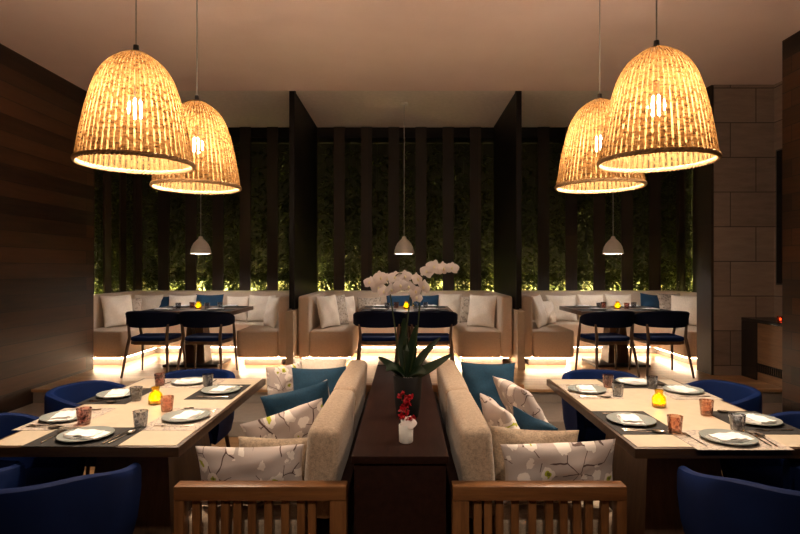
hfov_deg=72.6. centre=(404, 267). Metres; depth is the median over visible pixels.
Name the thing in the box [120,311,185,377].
armchair
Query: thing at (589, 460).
throw pillow
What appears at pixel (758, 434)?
spoon
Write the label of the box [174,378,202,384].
napkin
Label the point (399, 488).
console table
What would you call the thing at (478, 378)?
throw pillow
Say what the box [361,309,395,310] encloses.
placemat
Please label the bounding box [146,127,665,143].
trim
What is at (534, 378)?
floor
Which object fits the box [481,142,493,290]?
bamboo plant
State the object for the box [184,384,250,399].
placemat
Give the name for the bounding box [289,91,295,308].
trim
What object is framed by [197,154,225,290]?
bamboo plant
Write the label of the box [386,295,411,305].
throw pillow
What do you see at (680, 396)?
fork
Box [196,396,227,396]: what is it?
fork
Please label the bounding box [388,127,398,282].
board
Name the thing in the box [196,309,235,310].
placemat
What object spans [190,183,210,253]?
pendant lamp
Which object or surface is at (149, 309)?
placemat
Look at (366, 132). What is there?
board
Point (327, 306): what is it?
throw pillow
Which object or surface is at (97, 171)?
wall
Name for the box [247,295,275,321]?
throw pillow
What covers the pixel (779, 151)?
wall screen
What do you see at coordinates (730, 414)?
tumbler
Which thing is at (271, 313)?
throw pillow
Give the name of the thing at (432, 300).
throw pillow
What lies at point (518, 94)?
trim
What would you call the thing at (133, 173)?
trim
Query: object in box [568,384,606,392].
plate
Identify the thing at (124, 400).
placemat
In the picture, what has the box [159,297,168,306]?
throw pillow
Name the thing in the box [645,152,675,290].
bamboo plant
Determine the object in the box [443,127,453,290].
board
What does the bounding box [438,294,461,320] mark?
throw pillow
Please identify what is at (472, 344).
sofa
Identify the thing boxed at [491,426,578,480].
throw pillow
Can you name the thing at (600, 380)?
placemat
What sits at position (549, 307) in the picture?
throw pillow
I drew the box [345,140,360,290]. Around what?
bamboo plant
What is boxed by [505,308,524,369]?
partition
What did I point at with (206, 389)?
plate
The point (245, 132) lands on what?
board
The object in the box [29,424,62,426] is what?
knife
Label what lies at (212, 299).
throw pillow
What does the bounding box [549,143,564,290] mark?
bamboo plant
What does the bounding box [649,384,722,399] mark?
placemat
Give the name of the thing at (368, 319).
armchair
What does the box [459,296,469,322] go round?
throw pillow
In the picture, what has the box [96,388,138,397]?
plate
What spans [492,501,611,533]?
seat cushion
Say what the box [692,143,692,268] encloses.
wall
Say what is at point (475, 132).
board
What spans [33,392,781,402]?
floor
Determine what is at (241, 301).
throw pillow
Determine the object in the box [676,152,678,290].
board
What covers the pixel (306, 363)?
throw pillow
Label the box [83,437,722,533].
floor
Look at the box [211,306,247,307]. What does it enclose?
placemat
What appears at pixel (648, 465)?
dining table
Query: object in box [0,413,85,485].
barrel armchair
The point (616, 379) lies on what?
plate
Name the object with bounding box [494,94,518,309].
wall
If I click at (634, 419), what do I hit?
napkin
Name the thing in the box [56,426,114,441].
plate
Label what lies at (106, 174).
trim
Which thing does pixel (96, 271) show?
bamboo plant
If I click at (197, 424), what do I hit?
placemat
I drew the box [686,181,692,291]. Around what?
bamboo plant
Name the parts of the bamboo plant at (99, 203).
stem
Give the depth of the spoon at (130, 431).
2.79 m
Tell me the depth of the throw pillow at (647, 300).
8.47 m
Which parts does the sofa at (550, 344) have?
seat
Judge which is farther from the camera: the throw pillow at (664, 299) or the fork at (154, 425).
the throw pillow at (664, 299)
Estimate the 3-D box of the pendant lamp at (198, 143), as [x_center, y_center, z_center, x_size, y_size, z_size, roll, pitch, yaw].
[-1.500,-1.395,3.930,0.623,1.650,0.623,0,0,9]
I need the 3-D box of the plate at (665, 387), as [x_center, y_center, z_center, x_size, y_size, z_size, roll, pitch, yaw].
[1.909,0.838,3.744,0.256,0.019,0.256,0,0,0]
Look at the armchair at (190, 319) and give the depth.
6.48 m
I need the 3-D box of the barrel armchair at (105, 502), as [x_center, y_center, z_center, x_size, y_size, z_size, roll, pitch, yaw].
[-1.560,1.216,2.305,0.630,0.772,0.590,0,0,0]
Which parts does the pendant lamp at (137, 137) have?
lamp shade, bulb, cord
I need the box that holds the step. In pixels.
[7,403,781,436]
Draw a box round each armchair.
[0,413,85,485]
[0,463,141,533]
[44,380,125,474]
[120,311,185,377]
[157,369,234,446]
[176,311,237,369]
[353,311,404,365]
[405,311,457,361]
[562,369,638,441]
[575,311,639,377]
[628,311,694,377]
[677,466,799,533]
[686,380,761,465]
[720,411,799,489]
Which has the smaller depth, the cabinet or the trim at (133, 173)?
the cabinet
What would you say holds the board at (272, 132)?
on the ledge
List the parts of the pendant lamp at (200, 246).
lamp shade, cord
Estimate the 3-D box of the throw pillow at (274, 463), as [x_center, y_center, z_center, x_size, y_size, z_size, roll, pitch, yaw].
[-0.735,0.991,2.613,0.526,0.308,0.166,0,0,-1]
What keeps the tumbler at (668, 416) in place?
on the placemat at (711, 445)
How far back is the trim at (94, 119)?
7.81 m
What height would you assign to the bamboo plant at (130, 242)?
2.750 m
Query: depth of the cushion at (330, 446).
2.55 m
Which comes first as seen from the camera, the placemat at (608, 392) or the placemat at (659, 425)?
the placemat at (659, 425)
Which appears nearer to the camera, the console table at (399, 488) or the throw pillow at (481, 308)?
the console table at (399, 488)
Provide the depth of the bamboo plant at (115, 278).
8.82 m
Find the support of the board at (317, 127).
on the ledge
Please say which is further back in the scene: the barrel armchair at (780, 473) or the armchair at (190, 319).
the armchair at (190, 319)
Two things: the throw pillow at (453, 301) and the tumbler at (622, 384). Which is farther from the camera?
the throw pillow at (453, 301)
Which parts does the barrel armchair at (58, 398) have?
leg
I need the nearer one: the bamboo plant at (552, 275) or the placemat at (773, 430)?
the placemat at (773, 430)
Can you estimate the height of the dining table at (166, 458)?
0.750 m
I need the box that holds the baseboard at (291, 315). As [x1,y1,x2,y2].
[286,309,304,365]
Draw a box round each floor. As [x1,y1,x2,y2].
[31,353,781,391]
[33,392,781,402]
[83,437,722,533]
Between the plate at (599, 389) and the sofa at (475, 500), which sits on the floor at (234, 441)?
the sofa at (475, 500)
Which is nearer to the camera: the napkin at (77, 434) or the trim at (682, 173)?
the napkin at (77, 434)
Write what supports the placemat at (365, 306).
on the table at (400, 308)
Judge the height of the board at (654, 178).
2.930 m
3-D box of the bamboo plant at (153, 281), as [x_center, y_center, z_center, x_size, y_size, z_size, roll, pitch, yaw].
[-4.215,-0.775,9.217,0.440,2.750,0.365,0,0,0]
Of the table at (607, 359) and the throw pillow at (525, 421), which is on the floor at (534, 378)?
the table at (607, 359)
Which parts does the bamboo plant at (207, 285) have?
stem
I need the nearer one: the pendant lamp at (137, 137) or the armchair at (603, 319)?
the pendant lamp at (137, 137)
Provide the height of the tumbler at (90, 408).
0.086 m
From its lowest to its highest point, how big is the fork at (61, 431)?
0.006 m
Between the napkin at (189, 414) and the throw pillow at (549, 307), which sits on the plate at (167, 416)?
the napkin at (189, 414)
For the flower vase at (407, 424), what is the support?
on the console table at (399, 488)
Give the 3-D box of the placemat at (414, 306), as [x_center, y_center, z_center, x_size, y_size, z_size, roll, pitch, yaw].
[0.340,0.549,7.690,0.450,0.002,0.310,0,0,0]
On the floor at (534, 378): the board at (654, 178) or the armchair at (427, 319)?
the armchair at (427, 319)
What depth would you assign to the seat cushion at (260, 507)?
2.53 m
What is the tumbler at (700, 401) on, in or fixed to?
on the dining table at (648, 465)
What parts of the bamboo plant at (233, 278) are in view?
stem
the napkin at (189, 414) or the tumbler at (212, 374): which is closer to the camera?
the napkin at (189, 414)
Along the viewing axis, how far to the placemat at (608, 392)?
3.65 m
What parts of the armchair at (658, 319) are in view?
leg, leg, seat frame, seat, backrest, leg, leg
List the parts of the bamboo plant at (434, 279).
stem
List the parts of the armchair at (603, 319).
leg, leg, seat, seat frame, backrest, leg, leg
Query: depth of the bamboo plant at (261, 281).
9.23 m
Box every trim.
[94,119,94,293]
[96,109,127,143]
[103,111,110,292]
[119,120,125,291]
[127,281,691,291]
[133,173,134,290]
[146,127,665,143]
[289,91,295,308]
[515,91,521,308]
[679,124,685,291]
[693,137,696,291]
[697,85,713,374]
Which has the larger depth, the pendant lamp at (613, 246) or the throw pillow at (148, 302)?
the throw pillow at (148, 302)
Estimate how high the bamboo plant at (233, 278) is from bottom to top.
2.813 m
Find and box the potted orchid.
[363,260,458,417]
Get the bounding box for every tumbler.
[76,406,91,425]
[129,386,142,401]
[132,409,148,428]
[154,373,165,385]
[160,395,173,411]
[202,373,213,386]
[602,374,613,387]
[612,382,623,396]
[646,375,657,388]
[667,414,682,433]
[699,399,713,415]
[729,412,745,431]
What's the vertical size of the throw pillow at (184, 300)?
0.412 m
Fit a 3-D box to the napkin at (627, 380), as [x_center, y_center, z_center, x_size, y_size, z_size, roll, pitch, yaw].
[1.679,0.834,4.018,0.188,0.025,0.115,0,0,9]
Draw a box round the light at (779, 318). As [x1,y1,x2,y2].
[777,316,781,321]
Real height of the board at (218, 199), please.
2.930 m
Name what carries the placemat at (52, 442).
on the dining table at (166, 458)
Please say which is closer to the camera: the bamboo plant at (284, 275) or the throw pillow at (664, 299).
the throw pillow at (664, 299)
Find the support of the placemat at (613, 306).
on the table at (607, 359)
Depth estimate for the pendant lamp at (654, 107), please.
2.82 m
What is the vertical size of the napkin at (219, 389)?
0.025 m
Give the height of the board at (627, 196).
2.930 m
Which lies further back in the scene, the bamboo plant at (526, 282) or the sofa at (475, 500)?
the bamboo plant at (526, 282)
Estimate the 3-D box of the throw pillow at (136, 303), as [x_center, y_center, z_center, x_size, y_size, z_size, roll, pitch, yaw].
[-4.029,0.637,7.999,0.308,0.392,0.170,0,0,-32]
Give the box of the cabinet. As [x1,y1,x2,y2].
[741,317,781,387]
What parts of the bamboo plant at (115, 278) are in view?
stem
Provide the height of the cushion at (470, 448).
0.436 m
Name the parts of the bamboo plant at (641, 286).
stem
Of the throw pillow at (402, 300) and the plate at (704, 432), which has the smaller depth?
the plate at (704, 432)
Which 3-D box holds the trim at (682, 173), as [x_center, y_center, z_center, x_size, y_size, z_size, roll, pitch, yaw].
[4.535,-0.865,8.915,0.028,2.930,0.160,0,0,0]
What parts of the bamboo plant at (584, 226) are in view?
stem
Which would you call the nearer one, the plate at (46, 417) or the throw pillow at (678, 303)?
the plate at (46, 417)
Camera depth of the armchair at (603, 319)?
6.49 m
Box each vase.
[397,391,416,443]
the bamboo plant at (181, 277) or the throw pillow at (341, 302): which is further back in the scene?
the bamboo plant at (181, 277)
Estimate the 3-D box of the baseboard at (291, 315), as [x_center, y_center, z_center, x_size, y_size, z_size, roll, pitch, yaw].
[-1.475,0.925,7.965,0.096,0.750,2.030,0,0,0]
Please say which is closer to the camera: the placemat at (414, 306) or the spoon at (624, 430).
the spoon at (624, 430)
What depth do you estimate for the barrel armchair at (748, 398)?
3.91 m
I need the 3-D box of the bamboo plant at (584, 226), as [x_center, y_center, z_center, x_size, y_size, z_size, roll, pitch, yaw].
[2.980,-0.806,9.252,0.440,2.813,0.365,0,0,0]
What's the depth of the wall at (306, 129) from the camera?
7.96 m
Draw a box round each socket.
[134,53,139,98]
[652,80,659,96]
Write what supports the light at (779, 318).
on the cabinet
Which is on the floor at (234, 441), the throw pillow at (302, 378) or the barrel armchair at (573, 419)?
the barrel armchair at (573, 419)
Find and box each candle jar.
[148,386,162,404]
[652,389,665,408]
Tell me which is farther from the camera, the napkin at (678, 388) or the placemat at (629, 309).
the placemat at (629, 309)
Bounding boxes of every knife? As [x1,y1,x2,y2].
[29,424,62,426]
[102,430,129,442]
[621,428,658,429]
[749,433,772,446]
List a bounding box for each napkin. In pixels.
[47,410,80,422]
[63,428,109,439]
[103,389,128,398]
[169,410,203,420]
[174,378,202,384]
[208,385,234,392]
[576,385,597,393]
[617,414,646,426]
[618,378,646,383]
[667,385,699,393]
[706,432,752,442]
[734,414,776,424]
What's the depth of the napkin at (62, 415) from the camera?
3.04 m
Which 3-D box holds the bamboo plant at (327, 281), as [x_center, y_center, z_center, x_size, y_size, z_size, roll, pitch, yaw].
[-1.310,-0.775,9.217,0.440,2.750,0.365,0,0,0]
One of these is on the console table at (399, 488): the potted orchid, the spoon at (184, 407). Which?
the potted orchid
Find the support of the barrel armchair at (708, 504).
on the floor at (234, 441)
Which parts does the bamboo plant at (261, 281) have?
stem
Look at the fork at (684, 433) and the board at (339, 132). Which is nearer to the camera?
the fork at (684, 433)
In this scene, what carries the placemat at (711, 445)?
on the dining table at (648, 465)
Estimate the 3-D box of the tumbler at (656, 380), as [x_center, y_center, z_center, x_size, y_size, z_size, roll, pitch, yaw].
[1.736,0.804,3.831,0.078,0.086,0.078,0,0,-6]
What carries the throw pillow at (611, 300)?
on the sofa at (550, 344)
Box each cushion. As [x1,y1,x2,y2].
[189,503,307,533]
[304,389,354,518]
[333,360,366,441]
[437,360,468,443]
[446,389,494,517]
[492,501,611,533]
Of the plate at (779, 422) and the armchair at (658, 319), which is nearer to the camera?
the plate at (779, 422)
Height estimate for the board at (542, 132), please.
2.930 m
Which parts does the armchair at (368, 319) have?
leg, seat frame, backrest, seat, leg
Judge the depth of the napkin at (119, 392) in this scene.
3.60 m
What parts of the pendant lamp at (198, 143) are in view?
lamp shade, cord, bulb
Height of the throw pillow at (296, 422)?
0.414 m
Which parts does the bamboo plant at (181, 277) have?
stem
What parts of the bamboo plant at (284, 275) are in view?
stem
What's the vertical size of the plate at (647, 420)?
0.019 m
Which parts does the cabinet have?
panel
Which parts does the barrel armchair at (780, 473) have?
seat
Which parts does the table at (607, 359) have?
plate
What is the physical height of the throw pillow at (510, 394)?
0.385 m
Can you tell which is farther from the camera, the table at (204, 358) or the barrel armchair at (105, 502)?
the table at (204, 358)
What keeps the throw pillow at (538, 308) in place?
on the sofa at (550, 344)
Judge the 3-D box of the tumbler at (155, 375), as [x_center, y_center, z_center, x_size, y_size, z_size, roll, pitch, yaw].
[-1.766,0.804,3.929,0.078,0.086,0.078,0,0,-12]
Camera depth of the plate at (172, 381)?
4.02 m
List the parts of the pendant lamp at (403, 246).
lamp shade, cord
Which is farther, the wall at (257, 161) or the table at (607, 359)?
the wall at (257, 161)
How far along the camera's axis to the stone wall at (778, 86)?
6.56 m
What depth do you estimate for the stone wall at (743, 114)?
6.60 m
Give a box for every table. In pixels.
[0,378,265,533]
[141,306,252,366]
[351,366,448,533]
[357,306,452,365]
[547,379,799,533]
[559,306,671,366]
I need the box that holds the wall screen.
[776,148,781,284]
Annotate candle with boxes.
[151,398,159,403]
[654,401,663,406]
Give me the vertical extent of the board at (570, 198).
2.930 m
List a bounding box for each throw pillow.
[101,294,132,327]
[132,298,141,310]
[135,295,162,309]
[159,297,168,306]
[169,295,196,305]
[195,444,303,504]
[196,294,223,305]
[227,296,248,320]
[238,436,307,480]
[240,398,322,438]
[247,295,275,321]
[260,380,328,416]
[264,296,278,327]
[266,361,301,394]
[292,366,345,394]
[293,357,346,368]
[316,295,339,328]
[330,294,348,326]
[345,296,355,321]
[357,297,380,309]
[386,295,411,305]
[414,295,438,305]
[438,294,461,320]
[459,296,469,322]
[461,362,514,413]
[467,294,496,327]
[480,393,519,433]
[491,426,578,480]
[493,376,548,422]
[500,439,615,504]
[513,406,557,430]
[532,294,546,328]
[543,300,555,324]
[546,295,577,321]
[577,294,602,317]
[605,294,630,305]
[640,293,659,307]
[657,293,679,309]
[671,295,696,324]
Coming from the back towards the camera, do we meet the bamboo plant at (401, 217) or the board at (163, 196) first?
the bamboo plant at (401, 217)
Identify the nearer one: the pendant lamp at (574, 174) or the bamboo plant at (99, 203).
the pendant lamp at (574, 174)
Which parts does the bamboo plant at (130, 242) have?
stem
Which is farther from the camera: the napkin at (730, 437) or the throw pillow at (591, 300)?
the throw pillow at (591, 300)
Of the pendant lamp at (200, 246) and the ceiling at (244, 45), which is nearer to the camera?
the ceiling at (244, 45)
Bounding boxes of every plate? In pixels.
[39,409,88,421]
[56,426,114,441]
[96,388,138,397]
[161,409,209,421]
[171,377,207,384]
[201,385,239,393]
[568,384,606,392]
[606,412,656,425]
[615,377,652,384]
[662,385,703,393]
[699,429,758,445]
[728,412,782,425]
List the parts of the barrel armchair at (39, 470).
seat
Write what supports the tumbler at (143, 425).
on the dining table at (166, 458)
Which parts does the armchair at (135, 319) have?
leg, leg, backrest, seat, seat frame, leg, leg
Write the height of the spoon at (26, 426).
0.006 m
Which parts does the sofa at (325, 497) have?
post, arm rail, seat, post, rail, arm rail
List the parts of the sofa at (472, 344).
seat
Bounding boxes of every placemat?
[13,408,115,429]
[21,427,145,446]
[77,388,157,403]
[140,408,224,429]
[143,309,183,310]
[150,379,225,387]
[162,306,199,307]
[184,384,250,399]
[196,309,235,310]
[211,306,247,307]
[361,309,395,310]
[364,306,396,307]
[414,306,445,307]
[414,309,448,310]
[557,384,623,398]
[565,306,599,307]
[577,309,616,310]
[591,411,674,434]
[597,379,667,387]
[613,306,650,307]
[629,309,669,310]
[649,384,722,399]
[672,430,793,449]
[703,411,799,434]
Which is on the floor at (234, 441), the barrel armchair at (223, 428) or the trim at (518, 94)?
the barrel armchair at (223, 428)
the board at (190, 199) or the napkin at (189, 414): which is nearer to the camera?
the napkin at (189, 414)
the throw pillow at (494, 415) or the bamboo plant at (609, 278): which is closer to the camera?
the throw pillow at (494, 415)
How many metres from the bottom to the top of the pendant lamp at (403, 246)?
2.130 m
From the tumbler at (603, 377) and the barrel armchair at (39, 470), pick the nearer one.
the barrel armchair at (39, 470)
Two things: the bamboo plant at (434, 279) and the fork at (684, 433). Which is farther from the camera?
the bamboo plant at (434, 279)
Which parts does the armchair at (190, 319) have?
leg, leg, backrest, seat, seat frame, leg, leg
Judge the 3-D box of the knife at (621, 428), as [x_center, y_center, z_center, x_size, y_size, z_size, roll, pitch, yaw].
[1.242,0.844,2.848,0.212,0.005,0.014,0,0,7]
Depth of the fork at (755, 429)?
2.84 m
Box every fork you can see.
[40,429,65,442]
[153,425,192,426]
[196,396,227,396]
[680,396,710,396]
[681,432,706,445]
[755,429,793,430]
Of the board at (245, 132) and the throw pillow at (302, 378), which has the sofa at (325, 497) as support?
the throw pillow at (302, 378)
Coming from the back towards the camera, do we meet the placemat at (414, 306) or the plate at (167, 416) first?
the placemat at (414, 306)
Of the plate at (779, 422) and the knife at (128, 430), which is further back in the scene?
the plate at (779, 422)
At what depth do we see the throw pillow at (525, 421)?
3.05 m
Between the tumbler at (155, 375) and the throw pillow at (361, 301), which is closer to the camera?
the tumbler at (155, 375)
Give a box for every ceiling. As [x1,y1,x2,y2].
[0,0,799,90]
[92,91,696,126]
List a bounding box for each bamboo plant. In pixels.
[95,129,118,293]
[95,161,102,293]
[98,136,132,292]
[112,154,145,290]
[142,152,171,290]
[170,175,198,290]
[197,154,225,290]
[224,142,239,290]
[251,146,266,290]
[278,144,288,290]
[318,142,333,290]
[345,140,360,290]
[372,142,387,286]
[399,142,415,290]
[426,142,442,290]
[454,140,469,290]
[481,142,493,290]
[522,142,536,290]
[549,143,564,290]
[577,146,592,290]
[592,173,620,290]
[618,157,648,290]
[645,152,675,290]
[668,144,692,291]
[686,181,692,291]
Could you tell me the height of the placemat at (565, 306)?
0.002 m
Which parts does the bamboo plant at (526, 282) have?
stem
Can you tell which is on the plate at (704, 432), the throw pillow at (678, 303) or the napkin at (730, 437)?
the napkin at (730, 437)
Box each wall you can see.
[0,44,93,412]
[95,135,118,275]
[126,143,691,280]
[292,94,316,309]
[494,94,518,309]
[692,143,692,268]
[714,85,773,374]
[774,81,781,317]
[782,31,799,411]
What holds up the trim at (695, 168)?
on the trim
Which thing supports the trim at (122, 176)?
on the trim
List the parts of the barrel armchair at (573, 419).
seat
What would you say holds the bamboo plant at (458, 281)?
on the ledge
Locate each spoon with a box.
[26,426,60,427]
[108,430,136,442]
[184,407,215,409]
[624,430,664,431]
[754,433,777,446]
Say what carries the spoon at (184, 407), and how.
on the placemat at (197, 424)
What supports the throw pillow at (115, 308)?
on the sofa at (257, 343)
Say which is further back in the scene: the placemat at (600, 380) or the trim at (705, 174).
the trim at (705, 174)
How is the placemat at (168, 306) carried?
on the table at (204, 358)
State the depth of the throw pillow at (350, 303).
8.19 m
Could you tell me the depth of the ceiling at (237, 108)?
7.91 m
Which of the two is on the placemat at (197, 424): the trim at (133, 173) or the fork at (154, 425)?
the fork at (154, 425)
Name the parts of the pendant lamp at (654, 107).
cord, bulb, lamp shade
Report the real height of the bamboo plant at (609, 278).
2.750 m
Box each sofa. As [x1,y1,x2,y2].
[94,291,290,364]
[174,360,371,533]
[298,291,511,363]
[432,360,626,533]
[520,291,696,364]
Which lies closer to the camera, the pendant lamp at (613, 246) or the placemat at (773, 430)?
the placemat at (773, 430)
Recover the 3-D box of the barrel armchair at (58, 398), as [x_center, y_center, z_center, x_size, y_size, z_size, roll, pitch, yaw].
[-2.155,1.216,3.800,0.590,0.772,0.630,0,0,0]
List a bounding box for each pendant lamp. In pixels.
[71,0,195,174]
[149,0,241,194]
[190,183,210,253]
[394,102,413,253]
[555,0,646,193]
[596,0,721,172]
[602,236,623,253]
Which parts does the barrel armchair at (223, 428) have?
seat, leg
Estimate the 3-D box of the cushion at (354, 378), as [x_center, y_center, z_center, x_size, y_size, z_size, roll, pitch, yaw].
[-0.392,0.957,3.928,0.187,0.436,1.045,0,0,0]
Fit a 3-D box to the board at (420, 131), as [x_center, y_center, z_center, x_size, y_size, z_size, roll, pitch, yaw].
[0.265,-0.865,9.015,0.180,2.930,0.030,0,0,0]
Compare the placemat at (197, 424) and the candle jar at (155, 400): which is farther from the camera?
the candle jar at (155, 400)
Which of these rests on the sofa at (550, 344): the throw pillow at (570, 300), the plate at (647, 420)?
the throw pillow at (570, 300)
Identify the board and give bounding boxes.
[136,156,141,290]
[158,159,169,290]
[185,133,196,290]
[212,127,223,290]
[240,127,250,290]
[267,127,277,290]
[317,127,317,290]
[334,127,344,290]
[361,127,371,290]
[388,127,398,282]
[416,127,425,290]
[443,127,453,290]
[470,127,480,290]
[537,127,548,290]
[565,127,576,290]
[593,127,604,290]
[621,162,632,290]
[649,127,660,290]
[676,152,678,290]
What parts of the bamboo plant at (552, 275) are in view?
stem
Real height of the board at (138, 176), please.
2.930 m
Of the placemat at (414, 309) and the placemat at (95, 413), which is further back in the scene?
the placemat at (414, 309)
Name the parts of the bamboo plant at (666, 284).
stem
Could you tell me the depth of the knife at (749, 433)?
2.68 m
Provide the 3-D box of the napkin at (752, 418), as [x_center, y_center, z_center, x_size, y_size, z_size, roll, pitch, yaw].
[1.933,0.834,3.012,0.115,0.025,0.188,0,0,-14]
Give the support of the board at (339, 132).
on the ledge
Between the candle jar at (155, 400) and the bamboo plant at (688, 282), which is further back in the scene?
the bamboo plant at (688, 282)
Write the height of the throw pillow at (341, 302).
0.441 m
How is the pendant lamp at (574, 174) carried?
hanging from the ceiling at (244, 45)
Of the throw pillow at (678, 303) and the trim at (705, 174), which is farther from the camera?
the throw pillow at (678, 303)
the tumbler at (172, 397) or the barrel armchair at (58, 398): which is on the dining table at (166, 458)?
the tumbler at (172, 397)
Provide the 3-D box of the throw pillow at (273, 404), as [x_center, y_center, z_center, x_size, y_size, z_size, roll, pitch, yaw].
[-0.656,0.922,3.406,0.475,0.447,0.187,0,0,-10]
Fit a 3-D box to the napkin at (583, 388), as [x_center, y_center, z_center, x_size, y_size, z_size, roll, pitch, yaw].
[1.251,0.834,3.752,0.115,0.025,0.188,0,0,9]
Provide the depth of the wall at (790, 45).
5.22 m
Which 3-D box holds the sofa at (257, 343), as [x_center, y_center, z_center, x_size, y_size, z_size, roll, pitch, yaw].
[-2.975,0.835,8.085,2.890,0.930,1.770,0,0,0]
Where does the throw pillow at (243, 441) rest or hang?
on the sofa at (325, 497)
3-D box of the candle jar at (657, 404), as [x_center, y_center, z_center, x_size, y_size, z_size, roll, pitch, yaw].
[1.553,0.797,3.333,0.082,0.105,0.082,0,0,0]
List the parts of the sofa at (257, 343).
seat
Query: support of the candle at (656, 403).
on the candle jar at (657, 404)
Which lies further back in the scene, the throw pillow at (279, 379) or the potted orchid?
the throw pillow at (279, 379)
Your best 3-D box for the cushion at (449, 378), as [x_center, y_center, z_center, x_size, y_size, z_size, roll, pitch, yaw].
[0.342,0.957,3.928,0.187,0.436,1.045,0,0,0]
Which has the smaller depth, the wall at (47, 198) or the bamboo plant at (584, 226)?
the wall at (47, 198)
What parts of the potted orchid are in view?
flower, flower, flower, flower, flower, flower stem, flower, flower, flower stem, flower, pot, flower, flower, flower, flower, flower, flower, flower stem, flower, flower, flower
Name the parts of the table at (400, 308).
plate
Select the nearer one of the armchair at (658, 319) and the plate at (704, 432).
the plate at (704, 432)
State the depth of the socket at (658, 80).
2.97 m
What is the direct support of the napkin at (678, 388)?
on the plate at (665, 387)
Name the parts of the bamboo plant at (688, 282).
stem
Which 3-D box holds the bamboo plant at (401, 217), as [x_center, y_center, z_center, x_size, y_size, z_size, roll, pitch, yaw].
[0.040,-0.775,9.252,0.440,2.750,0.365,0,0,0]
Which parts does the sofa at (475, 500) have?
rail, post, seat, arm rail, arm rail, post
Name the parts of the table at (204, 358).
plate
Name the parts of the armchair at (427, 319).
leg, backrest, seat, seat frame, leg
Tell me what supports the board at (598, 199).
on the ledge
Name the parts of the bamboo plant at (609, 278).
stem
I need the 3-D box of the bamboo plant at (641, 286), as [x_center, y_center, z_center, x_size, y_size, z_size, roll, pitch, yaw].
[3.900,-0.775,9.252,0.440,2.750,0.365,0,0,0]
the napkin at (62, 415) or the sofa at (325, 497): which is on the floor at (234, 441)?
the sofa at (325, 497)
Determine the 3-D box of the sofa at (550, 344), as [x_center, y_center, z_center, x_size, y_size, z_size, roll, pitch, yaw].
[2.990,0.835,8.085,2.900,0.930,1.770,0,0,0]
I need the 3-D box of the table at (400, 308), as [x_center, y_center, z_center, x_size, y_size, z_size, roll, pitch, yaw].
[0.000,0.925,7.400,1.230,0.750,1.000,0,0,0]
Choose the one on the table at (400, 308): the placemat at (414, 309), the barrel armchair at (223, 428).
the placemat at (414, 309)
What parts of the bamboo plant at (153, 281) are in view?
stem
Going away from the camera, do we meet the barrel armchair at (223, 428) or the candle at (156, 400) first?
the candle at (156, 400)
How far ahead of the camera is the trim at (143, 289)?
9.45 m
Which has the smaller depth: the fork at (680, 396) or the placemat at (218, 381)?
the fork at (680, 396)
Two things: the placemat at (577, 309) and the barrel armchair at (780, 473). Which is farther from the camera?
the placemat at (577, 309)
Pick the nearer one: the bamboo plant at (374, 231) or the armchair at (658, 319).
the armchair at (658, 319)

